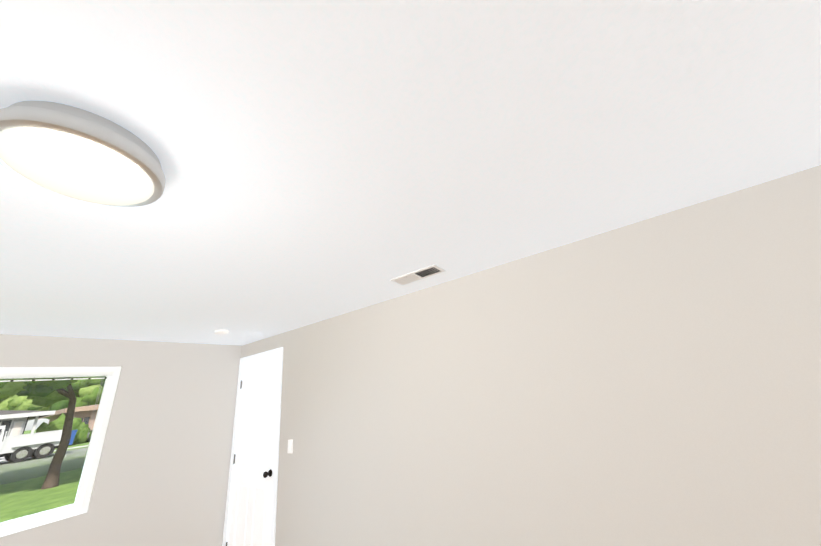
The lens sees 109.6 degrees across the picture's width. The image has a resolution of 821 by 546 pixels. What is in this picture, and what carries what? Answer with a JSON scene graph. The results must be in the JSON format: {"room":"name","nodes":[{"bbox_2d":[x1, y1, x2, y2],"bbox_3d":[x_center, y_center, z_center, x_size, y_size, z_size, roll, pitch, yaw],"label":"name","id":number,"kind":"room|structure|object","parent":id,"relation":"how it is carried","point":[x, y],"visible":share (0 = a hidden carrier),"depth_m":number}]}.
{"room":"empty bedroom","nodes":[
{"label":"empty bedroom","id":0,"kind":"room"},
{"bbox_2d":[0,334,241,545],"bbox_3d":[-3.068,1.570,1.906,0.140,2.300,3.867,-19,-25,28],"label":"wall","id":1,"kind":"structure","parent":0,"point":[162,475],"depth_m":2.78},
{"bbox_2d":[0,366,120,536],"bbox_3d":[-3.190,1.206,1.872,0.096,1.135,1.749,-19,-25,28],"label":"window","id":2,"kind":"structure","parent":1,"relation":"in","point":[79,505],"depth_m":2.38},
{"bbox_2d":[0,371,113,437],"bbox_3d":[-3.172,1.082,1.898,0.033,0.800,1.653,-19,-25,28],"label":"window blind","id":3,"kind":"object","parent":2,"relation":"attached to","point":[52,374],"visible":0.88,"depth_m":2.43},
{"bbox_2d":[0,0,820,344],"bbox_3d":[-0.550,-0.227,1.478,5.780,0.120,5.027,-19,-25,28],"label":"ceiling","id":4,"kind":"structure","parent":0,"point":[320,160],"depth_m":0.97},
{"bbox_2d":[0,101,165,206],"bbox_3d":[-0.921,-0.305,0.824,0.344,0.126,0.344,-19,-25,28],"label":"ceiling light","id":5,"kind":"object","parent":4,"relation":"attached to","point":[74,152],"visible":1,"depth_m":0.75},
{"bbox_2d":[214,329,228,334],"bbox_3d":[-1.904,0.600,2.922,0.124,0.036,0.124,-19,-25,28],"label":"smoke detector","id":6,"kind":"object","parent":4,"relation":"attached to","point":[221,332],"visible":1,"depth_m":2.89},
{"bbox_2d":[390,264,445,285],"bbox_3d":[0.052,0.024,2.116,0.380,0.016,0.170,-19,-25,28],"label":"ceiling vent","id":7,"kind":"object","parent":4,"relation":"in","point":[420,274],"visible":0.98,"depth_m":2.11},
{"bbox_2d":[241,165,820,545],"bbox_3d":[0.347,1.190,2.031,5.640,2.300,0.140,-19,-25,28],"label":"wall","id":8,"kind":"structure","parent":0,"point":[654,381],"depth_m":1.66},
{"bbox_2d":[226,354,278,545],"bbox_3d":[-1.665,1.972,3.054,0.738,2.070,0.110,-19,-25,28],"label":"door","id":9,"kind":"structure","parent":8,"relation":"in","point":[251,506],"depth_m":3.08},
{"bbox_2d":[222,347,282,545],"bbox_3d":[-1.626,1.958,3.122,0.855,2.134,0.156,-19,-25,28],"label":"door frame","id":10,"kind":"structure","parent":8,"relation":"attached to","point":[277,351],"depth_m":3.11},
{"bbox_2d":[288,440,292,452],"bbox_3d":[-1.170,1.684,2.813,0.072,0.116,0.011,-19,-25,28],"label":"light switch","id":11,"kind":"object","parent":8,"relation":"attached to","point":[290,446],"visible":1,"depth_m":2.81},
{"label":"outside","id":12,"kind":"structure","parent":0,"visible":0},
{"bbox_2d":[0,430,89,522],"bbox_3d":[-143.227,70.455,135.842,399.850,5.586,700.000,-19,-25,28],"label":"ground","id":13,"kind":"structure","parent":12,"point":[70,477],"depth_m":8.09},
{"bbox_2d":[0,396,46,418],"bbox_3d":[-49.894,16.966,37.382,9.160,9.147,9.832,-19,-25,28],"label":"tree","id":14,"kind":"object","parent":13,"relation":"on","point":[3,406],"depth_m":34.39},
{"bbox_2d":[0,410,55,435],"bbox_3d":[-36.410,9.891,16.223,10.230,4.380,19.805,-19,-25,28],"label":"house","id":15,"kind":"structure","parent":13,"relation":"on","point":[14,420],"depth_m":20.77},
{"bbox_2d":[0,377,80,489],"bbox_3d":[-11.902,1.970,8.812,7.168,8.498,14.145,-19,-25,28],"label":"tree","id":16,"kind":"object","parent":13,"relation":"on","point":[58,391],"depth_m":8.74},
{"bbox_2d":[0,447,87,484],"bbox_3d":[6.040,20.465,50.015,13.600,0.240,700.000,-19,-25,28],"label":"street","id":17,"kind":"structure","parent":13,"relation":"on","point":[36,462],"depth_m":13.14},
{"bbox_2d":[0,425,61,461],"bbox_3d":[-22.701,9.150,15.117,2.270,1.900,6.070,-19,-25,28],"label":"truck","id":18,"kind":"object","parent":17,"relation":"on","point":[50,444],"depth_m":15.92},
{"bbox_2d":[0,445,88,459],"bbox_3d":[-1.246,22.898,54.207,1.300,0.088,700.000,-19,-25,28],"label":"walk","id":19,"kind":"structure","parent":13,"relation":"on","point":[67,448],"depth_m":20.57},
{"bbox_2d":[36,413,64,432],"bbox_3d":[-29.052,12.863,23.474,2.370,2.722,2.091,-19,-25,28],"label":"shrub","id":20,"kind":"object","parent":13,"relation":"on","point":[56,424],"depth_m":23.35},
{"bbox_2d":[7,376,105,419],"bbox_3d":[-44.663,16.727,37.819,9.644,8.790,10.851,-19,-25,28],"label":"tree","id":21,"kind":"object","parent":13,"relation":"on","point":[82,388],"depth_m":36.60},
{"bbox_2d":[38,404,98,429],"bbox_3d":[-25.526,17.951,39.855,10.430,4.110,31.460,-19,-25,28],"label":"house","id":22,"kind":"structure","parent":13,"relation":"on","point":[82,413],"depth_m":26.38},
{"bbox_2d":[69,430,77,444],"bbox_3d":[-27.271,13.171,23.109,0.800,1.080,0.660,-19,-25,28],"label":"bin","id":23,"kind":"object","parent":13,"relation":"on","point":[73,434],"depth_m":23.10},
{"bbox_2d":[72,418,81,443],"bbox_3d":[-28.574,13.300,23.926,2.100,2.354,1.786,-19,-25,28],"label":"shrub","id":24,"kind":"object","parent":13,"relation":"on","point":[76,424],"depth_m":24.11},
{"bbox_2d":[74,422,91,443],"bbox_3d":[-28.192,13.628,24.565,1.914,1.888,1.558,-19,-25,28],"label":"shrub","id":25,"kind":"object","parent":13,"relation":"on","point":[82,431],"depth_m":24.28}
]}

